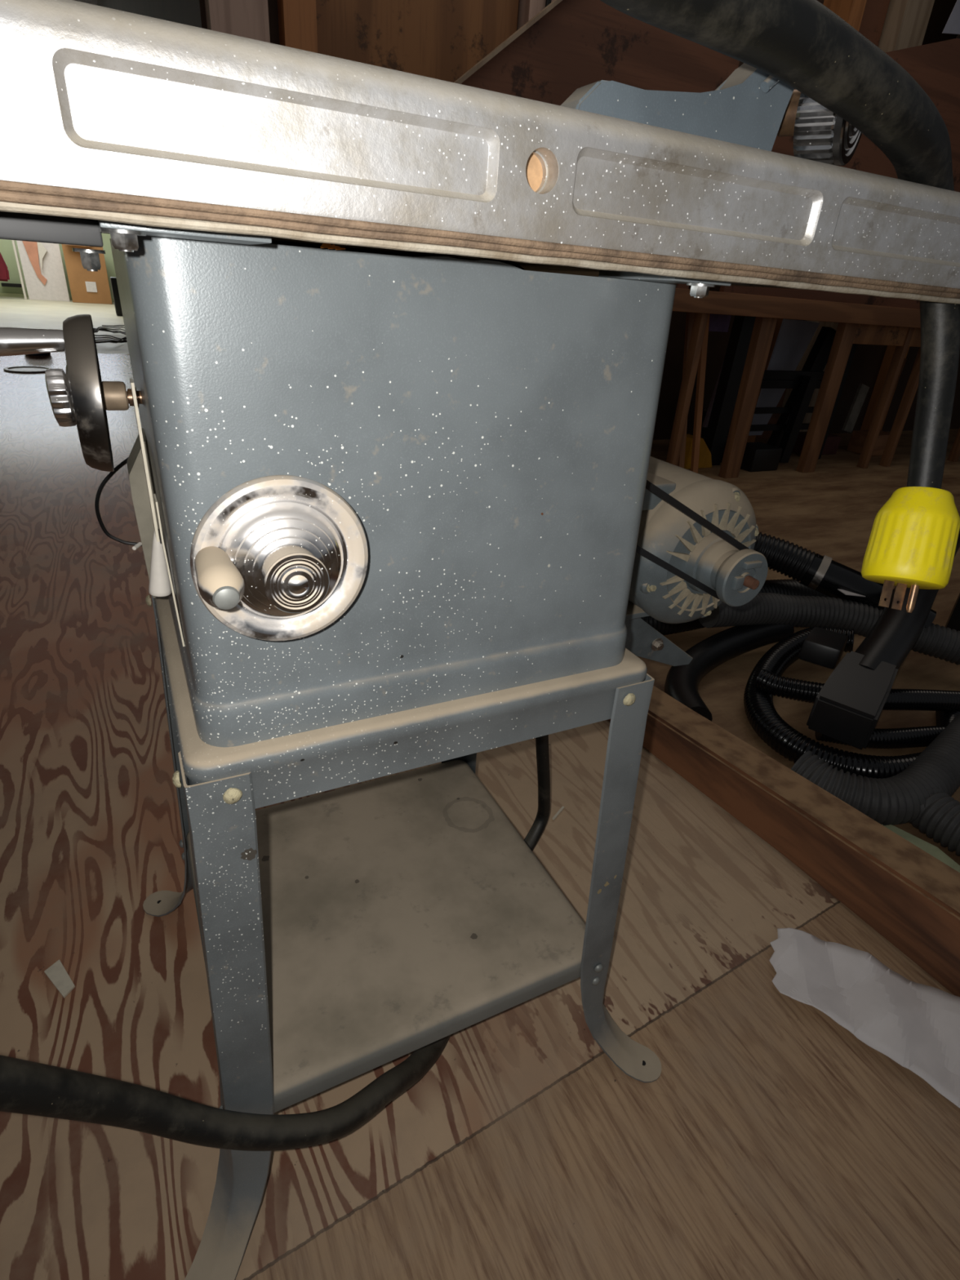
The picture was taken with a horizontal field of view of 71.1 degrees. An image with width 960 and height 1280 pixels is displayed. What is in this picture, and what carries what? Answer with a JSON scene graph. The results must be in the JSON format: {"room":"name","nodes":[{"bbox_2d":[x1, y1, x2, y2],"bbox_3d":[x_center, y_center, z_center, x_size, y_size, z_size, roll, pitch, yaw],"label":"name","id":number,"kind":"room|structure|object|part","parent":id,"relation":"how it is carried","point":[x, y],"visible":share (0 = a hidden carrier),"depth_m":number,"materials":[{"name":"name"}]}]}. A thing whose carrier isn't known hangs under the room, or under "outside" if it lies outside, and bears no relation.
{"room":"woodworking workshop","nodes":[
{"label":"woodworking workshop","id":0,"kind":"room"},
{"bbox_2d":[0,252,9,281],"bbox_3d":[-9.066,-7.229,12.125,0.717,1.290,0.150,-10,31,-25],"label":"cloth","id":1,"kind":"object","parent":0,"point":[4,273],"visible":1,"depth_m":12.42,"materials":[{"name":"red fabric"}]},
{"bbox_2d":[0,233,115,298],"bbox_3d":[-6.462,-8.936,13.900,13.000,3.600,0.100,-10,31,-25],"label":"wall","id":2,"kind":"structure","parent":0,"point":[6,250],"depth_m":13.32,"materials":[{"name":"paint"}]},
{"bbox_2d":[0,282,22,287],"bbox_3d":[-9.216,-7.000,13.245,0.370,0.060,0.120,-10,31,-25],"label":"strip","id":3,"kind":"object","parent":2,"relation":"attached to","point":[12,285],"visible":0.79,"depth_m":13.19,"materials":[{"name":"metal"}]},
{"bbox_2d":[0,293,114,302],"bbox_3d":[-6.554,-7.345,14.675,13.000,0.062,0.030,-10,31,-25],"label":"baseboard","id":4,"kind":"structure","parent":2,"relation":"attached to","point":[10,295],"depth_m":13.37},
{"bbox_2d":[74,0,97,4],"bbox_3d":[-2.764,-6.954,6.728,13.100,0.100,16.300,-10,31,-25],"label":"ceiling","id":5,"kind":"structure","parent":0,"point":[90,2],"depth_m":8.29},
{"bbox_2d":[97,0,198,26],"bbox_3d":[-4.185,-5.672,8.063,0.100,3.600,13.900,-10,31,-25],"label":"wall","id":6,"kind":"structure","parent":0,"point":[181,11],"depth_m":3.51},
{"bbox_2d":[0,296,959,1279],"bbox_3d":[-2.101,-2.848,6.952,13.000,0.060,20.400,-10,31,-25],"label":"floor","id":7,"kind":"structure","parent":0,"point":[770,1141],"depth_m":0.86,"materials":[{"name":"brown wood"}]},
{"bbox_2d":[11,240,26,299],"bbox_3d":[-8.737,-7.353,12.610,0.035,1.700,0.120,-10,31,-25],"label":"batten","id":8,"kind":"object","parent":7,"relation":"on","point":[13,241],"visible":0.64,"depth_m":12.73,"materials":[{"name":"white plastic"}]},
{"bbox_2d":[3,365,50,373],"bbox_3d":[-3.588,-2.151,5.337,0.340,0.012,0.340,-10,31,-25],"label":"lid","id":9,"kind":"object","parent":7,"relation":"on","point":[20,369],"visible":0.87,"depth_m":5.33,"materials":[{"name":"plastic"}]},
{"bbox_2d":[26,352,50,355],"bbox_3d":[-4.074,-2.709,6.154,0.220,0.170,0.220,-10,31,-25],"label":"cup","id":10,"kind":"object","parent":7,"relation":"on","point":[42,353],"visible":0.12,"depth_m":6.13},
{"bbox_2d":[16,240,70,301],"bbox_3d":[-8.383,-7.365,12.793,0.685,1.600,0.100,-10,31,-25],"label":"poster board","id":11,"kind":"object","parent":7,"relation":"on","point":[42,264],"visible":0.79,"depth_m":12.93,"materials":[{"name":"paper"}]},
{"bbox_2d":[44,959,75,998],"bbox_3d":[-0.550,0.445,0.883,0.059,0.003,0.020,23,33,31],"label":"chip","id":12,"kind":"object","parent":7,"relation":"on","point":[56,972],"visible":1,"depth_m":0.88,"materials":[{"name":"beige wood"}]},
{"bbox_2d":[62,244,111,304],"bbox_3d":[-7.718,-7.278,13.175,0.690,1.180,0.780,-10,31,-25],"label":"cardboard box","id":13,"kind":"object","parent":7,"relation":"on","point":[86,286],"visible":0.55,"depth_m":13.10,"materials":[{"name":"cardboard"}]},
{"bbox_2d":[93,324,127,343],"bbox_3d":[-4.192,-3.462,7.609,0.612,0.096,1.854,-10,31,-25],"label":"coiled cord","id":14,"kind":"object","parent":7,"relation":"on","point":[95,330],"visible":0.52,"depth_m":7.65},
{"bbox_2d":[110,276,122,315],"bbox_3d":[-5.896,-5.616,10.976,0.180,0.550,0.500,-10,31,-25],"label":"case","id":15,"kind":"object","parent":7,"relation":"on","point":[113,279],"visible":0.49,"depth_m":10.77,"materials":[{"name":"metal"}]},
{"bbox_2d":[0,734,550,1151],"bbox_3d":[-0.091,0.307,0.728,0.148,0.456,0.840,23,33,31],"label":"hose","id":16,"kind":"object","parent":7,"relation":"on","point":[28,1087],"visible":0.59,"depth_m":0.55,"materials":[{"name":"black rubber"}]},
{"bbox_2d":[0,0,959,1279],"bbox_3d":[-0.086,0.033,0.749,1.280,0.919,0.606,-10,31,-25],"label":"saw","id":17,"kind":"object","parent":7,"relation":"on","point":[402,502],"visible":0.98,"depth_m":0.43,"materials":[{"name":"metal"}]},
{"bbox_3d":[-0.290,-0.190,0.428,0.056,0.017,0.017,-10,31,-25],"label":"handle","id":18,"kind":"part","parent":17,"relation":"part of","materials":[{"name":"silver metal"}]},
{"bbox_3d":[-0.282,-0.164,0.455,0.017,0.036,0.037,-10,31,-25],"label":"lock knob","id":19,"kind":"part","parent":17,"relation":"part of","materials":[{"name":"silver metal"}]},
{"bbox_3d":[-0.413,0.163,0.861,0.140,0.539,0.058,12,29,14],"label":"leg","id":20,"kind":"part","parent":17,"relation":"part of","materials":[{"name":"grey paint"}]},
{"bbox_3d":[-0.138,-0.032,0.355,0.023,0.023,0.044,-10,31,-25],"label":"handle","id":21,"kind":"part","parent":17,"relation":"part of","materials":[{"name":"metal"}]},
{"bbox_3d":[-0.224,0.351,0.533,0.058,0.539,0.140,12,29,14],"label":"leg","id":22,"kind":"part","parent":17,"relation":"part of","materials":[{"name":"grey paint"}]},
{"bbox_2d":[320,243,345,249],"bbox_3d":[-0.076,-0.204,0.347,0.013,0.004,0.006,-10,31,-25],"label":"dry leaf","id":23,"kind":"object","parent":17,"relation":"on","point":[328,246],"visible":0.94,"depth_m":0.34,"materials":[{"name":"brown plant"}]},
{"bbox_2d":[186,760,585,1112],"bbox_3d":[-0.125,0.314,0.840,0.416,0.027,0.390,-10,31,-25],"label":"shelf","id":24,"kind":"object","parent":17,"relation":"attached to","point":[402,913],"depth_m":0.79,"materials":[{"name":"paint"}]},
{"bbox_3d":[-0.100,-0.006,0.671,0.392,0.048,0.365,-10,31,-25],"label":"stand frame","id":25,"kind":"part","parent":17,"relation":"part of","materials":[{"name":"grey paint"}]},
{"bbox_3d":[-0.173,-0.257,0.420,0.815,0.005,0.368,-10,31,-25],"label":"under plate","id":26,"kind":"part","parent":17,"relation":"part of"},
{"bbox_3d":[-0.012,0.094,1.051,0.058,0.539,0.140,12,29,14],"label":"leg","id":27,"kind":"part","parent":17,"relation":"part of","materials":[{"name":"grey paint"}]},
{"bbox_3d":[0.063,-0.197,0.351,1.280,0.005,0.005,-10,31,-25],"label":"edge trim","id":28,"kind":"part","parent":17,"relation":"part of","materials":[{"name":"brown wood"}]},
{"bbox_3d":[0.065,-0.198,0.347,1.280,0.005,0.004,-10,31,-25],"label":"edge trim","id":29,"kind":"part","parent":17,"relation":"part of","materials":[{"name":"brown wood"}]},
{"bbox_3d":[0.066,-0.199,0.344,1.280,0.004,0.004,-10,31,-25],"label":"edge trim","id":30,"kind":"part","parent":17,"relation":"part of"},
{"bbox_3d":[0.177,0.282,0.723,0.140,0.539,0.058,12,29,14],"label":"leg","id":31,"kind":"part","parent":17,"relation":"part of","materials":[{"name":"grey paint"}]},
{"bbox_3d":[0.146,-0.049,0.928,0.350,0.010,0.110,-10,31,-25],"label":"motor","id":32,"kind":"part","parent":17,"relation":"part of","materials":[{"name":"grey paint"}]},
{"bbox_3d":[0.233,-0.142,0.910,0.199,0.186,0.158,-10,31,-25],"label":"motor","id":33,"kind":"part","parent":17,"relation":"part of","materials":[{"name":"grey paint"}]},
{"bbox_2d":[560,62,862,165],"bbox_3d":[0.059,-0.405,0.543,0.224,0.064,0.452,-10,31,-25],"label":"fence","id":34,"kind":"object","parent":17,"relation":"on","point":[752,107],"visible":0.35,"depth_m":0.39,"materials":[{"name":"grey metal"}]},
{"bbox_3d":[0.222,-0.331,0.420,0.032,0.057,0.057,22,33,30],"label":"lock knob","id":35,"kind":"part","parent":34,"relation":"part of","materials":[{"name":"silver metal"}]},
{"bbox_2d":[600,0,959,613],"bbox_3d":[0.181,-0.161,0.420,0.466,0.348,0.105,-10,31,-25],"label":"power cord","id":36,"kind":"object","parent":17,"relation":"on","point":[804,45],"visible":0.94,"depth_m":0.38,"materials":[{"name":"black rubber"}]},
{"bbox_2d":[551,805,564,820],"bbox_3d":[0.143,0.316,1.226,0.004,0.003,0.040,20,32,28],"label":"wood splinter","id":37,"kind":"object","parent":7,"relation":"on","point":[562,808],"visible":1,"depth_m":1.22,"materials":[{"name":"beige wood"}]},
{"bbox_2d":[677,311,694,468],"bbox_3d":[1.058,-1.247,3.464,0.038,0.802,0.166,-15,33,-32],"label":"batten","id":38,"kind":"object","parent":7,"relation":"on","point":[690,316],"visible":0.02,"depth_m":3.38,"materials":[{"name":"brown wood"}]},
{"bbox_2d":[684,434,711,469],"bbox_3d":[1.240,-1.088,3.866,0.199,0.170,0.120,-10,31,-25],"label":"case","id":39,"kind":"object","parent":7,"relation":"on","point":[704,457],"visible":0.58,"depth_m":3.81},
{"bbox_2d":[690,313,710,473],"bbox_3d":[1.147,-1.263,3.506,0.038,0.802,0.166,-15,33,-32],"label":"batten","id":40,"kind":"object","parent":7,"relation":"on","point":[702,362],"visible":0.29,"depth_m":3.51,"materials":[{"name":"brown wood"}]},
{"bbox_2d":[664,622,793,721],"bbox_3d":[0.604,0.050,1.677,0.175,0.125,0.590,25,34,34],"label":"hose","id":41,"kind":"object","parent":7,"relation":"on","point":[682,682],"visible":0.7,"depth_m":1.69,"materials":[{"name":"black plastic"}]},
{"bbox_2d":[640,578,830,635],"bbox_3d":[0.726,-0.089,1.919,1.110,0.153,0.140,-4,29,-15],"label":"hose","id":42,"kind":"object","parent":7,"relation":"on","point":[788,587],"visible":0.12,"depth_m":1.90,"materials":[{"name":"black plastic"}]},
{"bbox_2d":[740,441,782,471],"bbox_3d":[1.619,-1.079,3.948,0.220,0.130,0.180,-10,31,-25],"label":"bag","id":43,"kind":"object","parent":7,"relation":"on","point":[757,456],"visible":0.74,"depth_m":3.87,"materials":[{"name":"black"}]},
{"bbox_2d":[704,315,857,465],"bbox_3d":[1.792,-1.463,3.997,1.010,0.818,0.155,-10,31,-25],"label":"metal rack","id":44,"kind":"object","parent":7,"relation":"on","point":[803,383],"visible":0.56,"depth_m":3.97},
{"bbox_2d":[608,685,959,996],"bbox_3d":[0.544,0.287,1.221,0.159,0.118,1.864,-12,32,-28],"label":"wooden beam","id":45,"kind":"structure","parent":7,"relation":"on","point":[907,895],"depth_m":1.12,"materials":[{"name":"brown wood"}]},
{"bbox_2d":[666,288,959,478],"bbox_3d":[1.513,-1.473,3.861,4.400,0.892,0.750,-10,31,-25],"label":"wooden frame","id":46,"kind":"object","parent":7,"relation":"on","point":[858,323],"visible":0.67,"depth_m":3.58,"materials":[{"name":"brown wood"}]},
{"bbox_2d":[453,0,739,288],"bbox_3d":[0.428,-2.269,2.570,1.584,1.567,0.055,-10,31,-25],"label":"board","id":47,"kind":"object","parent":46,"relation":"on","point":[568,46],"visible":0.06,"depth_m":2.58,"materials":[{"name":"brown wood"}]},
{"bbox_3d":[1.022,-1.219,3.337,0.040,0.866,0.050,-10,31,-25],"label":"leg","id":48,"kind":"part","parent":46,"relation":"part of","materials":[{"name":"brown wood"}]},
{"bbox_2d":[702,357,724,426],"bbox_3d":[1.501,-1.519,4.130,0.220,0.400,0.020,-10,31,-25],"label":"leaning board","id":49,"kind":"object","parent":46,"relation":"on","point":[706,420],"visible":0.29,"depth_m":4.12,"materials":[{"name":"brown wood"}]},
{"bbox_2d":[708,313,731,332],"bbox_3d":[1.381,-1.851,3.883,0.140,0.120,0.040,-10,31,-25],"label":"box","id":50,"kind":"object","parent":46,"relation":"attached to","point":[717,322],"visible":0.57,"depth_m":3.87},
{"bbox_3d":[1.405,-1.286,3.519,0.100,0.866,0.050,-10,31,-25],"label":"leg","id":51,"kind":"part","parent":46,"relation":"part of","materials":[{"name":"brown wood"}]},
{"bbox_2d":[748,318,819,435],"bbox_3d":[1.937,-1.670,4.287,0.380,0.700,0.010,-10,31,-25],"label":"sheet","id":52,"kind":"object","parent":46,"relation":"hanging from","point":[794,336],"visible":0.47,"depth_m":4.21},
{"bbox_3d":[1.959,-1.382,3.782,0.100,0.866,0.050,-10,31,-25],"label":"leg","id":53,"kind":"part","parent":46,"relation":"part of","materials":[{"name":"brown wood"}]},
{"bbox_2d":[719,38,959,309],"bbox_3d":[2.207,-2.460,3.513,2.150,1.267,0.030,-10,31,-25],"label":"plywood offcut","id":54,"kind":"object","parent":46,"relation":"on","point":[935,66],"visible":0.21,"depth_m":3.38,"materials":[{"name":"brown wood"}]},
{"bbox_3d":[2.422,-1.463,4.003,0.040,0.866,0.050,-10,31,-25],"label":"leg","id":55,"kind":"part","parent":46,"relation":"part of","materials":[{"name":"brown wood"}]},
{"bbox_3d":[2.781,-1.804,4.020,1.700,0.100,0.040,-10,31,-25],"label":"rail","id":56,"kind":"part","parent":46,"relation":"part of","materials":[{"name":"brown wood"}]},
{"bbox_3d":[2.619,-1.497,4.096,0.040,0.866,0.050,-10,31,-25],"label":"leg","id":57,"kind":"part","parent":46,"relation":"part of","materials":[{"name":"brown wood"}]},
{"bbox_3d":[3.270,-1.610,4.406,0.040,0.866,0.050,-10,31,-25],"label":"leg","id":58,"kind":"part","parent":46,"relation":"part of","materials":[{"name":"brown wood"}]},
{"bbox_3d":[3.141,-3.827,3.878,1.150,1.350,0.020,-10,31,-25],"label":"board","id":59,"kind":"object","parent":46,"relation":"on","visible":0},
{"bbox_2d":[942,0,959,34],"bbox_3d":[3.099,-3.842,3.784,1.100,0.840,0.004,-10,31,-25],"label":"paper","id":60,"kind":"object","parent":59,"relation":"attached to","point":[953,24],"visible":1,"depth_m":3.74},
{"bbox_2d":[792,431,841,454],"bbox_3d":[2.239,-1.323,4.512,0.300,0.120,0.180,-10,31,-25],"label":"storage box","id":61,"kind":"object","parent":7,"relation":"on","point":[833,441],"visible":0.34,"depth_m":4.46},
{"bbox_2d":[698,592,959,665],"bbox_3d":[1.016,-0.010,1.752,0.906,0.174,0.216,7,28,6],"label":"hose","id":62,"kind":"object","parent":7,"relation":"on","point":[936,641],"visible":0.75,"depth_m":1.75,"materials":[{"name":"black plastic"}]},
{"bbox_2d":[753,532,936,627],"bbox_3d":[0.881,-0.189,1.873,0.708,0.216,0.117,15,30,19],"label":"hose","id":63,"kind":"object","parent":62,"relation":"on","point":[818,572],"visible":0.45,"depth_m":1.83,"materials":[{"name":"black plastic"}]},
{"bbox_2d":[837,588,866,596],"bbox_3d":[0.998,-0.126,1.796,0.070,0.009,0.035,-1,28,-10],"label":"paper tag","id":64,"kind":"object","parent":62,"relation":"on","point":[845,592],"visible":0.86,"depth_m":1.79,"materials":[{"name":"white paper"}]},
{"bbox_2d":[743,626,959,778],"bbox_3d":[0.849,0.137,1.526,0.471,0.140,0.524,27,35,36],"label":"hose","id":65,"kind":"object","parent":7,"relation":"on","point":[761,713],"visible":0.56,"depth_m":1.44,"materials":[{"name":"black plastic"}]},
{"bbox_2d":[798,626,848,669],"bbox_3d":[0.813,0.017,1.587,0.080,0.071,0.163,21,32,29],"label":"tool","id":66,"kind":"object","parent":65,"relation":"on","point":[824,647],"visible":1,"depth_m":1.53,"materials":[{"name":"black plastic"}]},
{"bbox_2d":[754,669,959,711],"bbox_3d":[0.942,0.134,1.533,0.633,0.078,0.107,3,28,-3],"label":"hose","id":67,"kind":"object","parent":65,"relation":"on","point":[766,682],"visible":0.72,"depth_m":1.50,"materials":[{"name":"black plastic"}]},
{"bbox_2d":[806,529,959,749],"bbox_3d":[1.051,-0.079,1.660,0.114,0.265,1.024,24,34,32],"label":"wand","id":68,"kind":"object","parent":65,"relation":"on","point":[848,708],"visible":0.64,"depth_m":1.38,"materials":[{"name":"black plastic"}]},
{"bbox_2d":[841,383,869,433],"bbox_3d":[2.581,-1.589,4.614,0.168,0.325,0.050,-10,31,-25],"label":"leaning board","id":69,"kind":"object","parent":7,"relation":"on","point":[862,390],"visible":1,"depth_m":4.60,"materials":[{"name":"grey wood"}]},
{"bbox_2d":[768,928,959,1108],"bbox_3d":[0.631,0.544,0.841,0.187,0.023,0.546,-20,36,-38],"label":"cloth","id":70,"kind":"object","parent":7,"relation":"on","point":[916,1025],"visible":1,"depth_m":0.92,"materials":[{"name":"white fabric"}]},
{"bbox_2d":[846,430,889,456],"bbox_3d":[2.708,-1.361,4.631,0.250,0.140,0.180,-10,31,-25],"label":"storage box","id":71,"kind":"object","parent":7,"relation":"on","point":[858,437],"visible":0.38,"depth_m":4.58,"materials":[{"name":"brown cardboard"}]},
{"bbox_2d":[791,713,959,825],"bbox_3d":[0.866,0.253,1.346,0.540,0.102,0.192,-10,31,-25],"label":"hose","id":72,"kind":"object","parent":7,"relation":"on","point":[898,799],"visible":0.77,"depth_m":1.25,"materials":[{"name":"black plastic"}]},
{"bbox_2d":[814,725,946,748],"bbox_3d":[0.990,0.211,1.483,0.504,0.044,0.070,2,28,-6],"label":"hose","id":73,"kind":"object","parent":7,"relation":"on","point":[917,736],"visible":0.58,"depth_m":1.45,"materials":[{"name":"black plastic"}]},
{"bbox_2d":[889,358,906,401],"bbox_3d":[2.861,-1.685,4.720,0.157,0.560,0.033,-21,37,-39],"label":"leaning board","id":74,"kind":"object","parent":7,"relation":"on","point":[905,359],"visible":0.07,"depth_m":4.65,"materials":[{"name":"brown wood"}]},
{"bbox_2d":[881,824,959,872],"bbox_3d":[0.795,0.381,1.188,0.054,0.011,0.177,-15,33,-32],"label":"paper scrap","id":75,"kind":"object","parent":7,"relation":"on","point":[931,849],"visible":0.23,"depth_m":1.20,"materials":[{"name":"beige paper"}]},
{"bbox_2d":[908,788,959,856],"bbox_3d":[0.956,0.399,1.109,0.109,0.088,0.520,-16,34,-33],"label":"hose","id":76,"kind":"object","parent":7,"relation":"on","point":[940,820],"visible":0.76,"depth_m":1.21,"materials":[{"name":"black plastic"}]},
{"bbox_2d":[945,593,959,631],"bbox_3d":[1.617,-0.074,1.972,0.450,0.200,0.320,-21,37,-39],"label":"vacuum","id":77,"kind":"object","parent":7,"relation":"on","point":[953,620],"visible":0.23,"depth_m":1.92,"materials":[{"name":"black plastic"}]},
{"bbox_2d":[195,0,959,439],"bbox_3d":[2.241,-3.130,4.198,7.500,3.600,0.100,-10,31,-25],"label":"wall","id":78,"kind":"structure","parent":0,"point":[867,360],"depth_m":4.51,"materials":[{"name":"brown wood"}]},
{"bbox_2d":[204,0,270,42],"bbox_3d":[-0.947,-2.480,2.609,0.220,3.500,0.100,-10,31,-25],"label":"trim","id":79,"kind":"structure","parent":78,"relation":"attached to","point":[249,19],"depth_m":2.60,"materials":[{"name":"brown wood"}]},
{"bbox_2d":[277,0,317,53],"bbox_3d":[-0.738,-2.516,2.708,0.130,3.500,0.100,-10,31,-25],"label":"trim","id":80,"kind":"structure","parent":78,"relation":"attached to","point":[297,19],"depth_m":2.69,"materials":[{"name":"brown wood"}]},
{"bbox_2d":[315,0,519,82],"bbox_3d":[-0.270,-2.572,2.990,0.940,3.400,0.030,-10,31,-25],"label":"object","id":81,"kind":"structure","parent":78,"relation":"attached to","point":[443,40],"depth_m":2.93,"materials":[{"name":"brown wood"}]},
{"bbox_2d":[517,0,553,30],"bbox_3d":[0.271,-2.692,3.188,0.190,3.500,0.100,-10,31,-25],"label":"trim","id":82,"kind":"structure","parent":78,"relation":"attached to","point":[528,9],"depth_m":3.03,"materials":[{"name":"brown wood"}]},
{"bbox_2d":[545,0,551,7],"bbox_3d":[0.320,-2.970,2.970,0.075,1.800,0.023,-10,31,-25],"label":"hanging wire","id":83,"kind":"object","parent":78,"relation":"hanging from","point":[548,2],"visible":0.06,"depth_m":3.02,"materials":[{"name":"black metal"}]},
{"bbox_2d":[746,0,866,442],"bbox_3d":[1.948,-2.957,3.936,0.100,3.500,0.200,-10,31,-25],"label":"trim","id":84,"kind":"structure","parent":78,"relation":"attached to","point":[851,11],"depth_m":3.64,"materials":[{"name":"brown wood"}]},
{"bbox_2d":[755,0,889,439],"bbox_3d":[2.104,-3.011,4.059,0.300,3.500,0.100,-10,31,-25],"label":"trim","id":85,"kind":"structure","parent":78,"relation":"attached to","point":[875,11],"depth_m":3.79,"materials":[{"name":"brown wood"}]},
{"bbox_2d":[778,0,934,431],"bbox_3d":[2.376,-3.032,4.139,0.220,3.500,0.200,-10,31,-25],"label":"trim","id":86,"kind":"structure","parent":78,"relation":"attached to","point":[906,21],"depth_m":3.81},
{"bbox_2d":[860,345,909,431],"bbox_3d":[3.273,-3.214,4.615,0.120,3.500,0.100,-10,31,-25],"label":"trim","id":87,"kind":"structure","parent":78,"relation":"attached to","point":[887,358],"depth_m":5.26,"materials":[{"name":"brown wood"}]}
]}

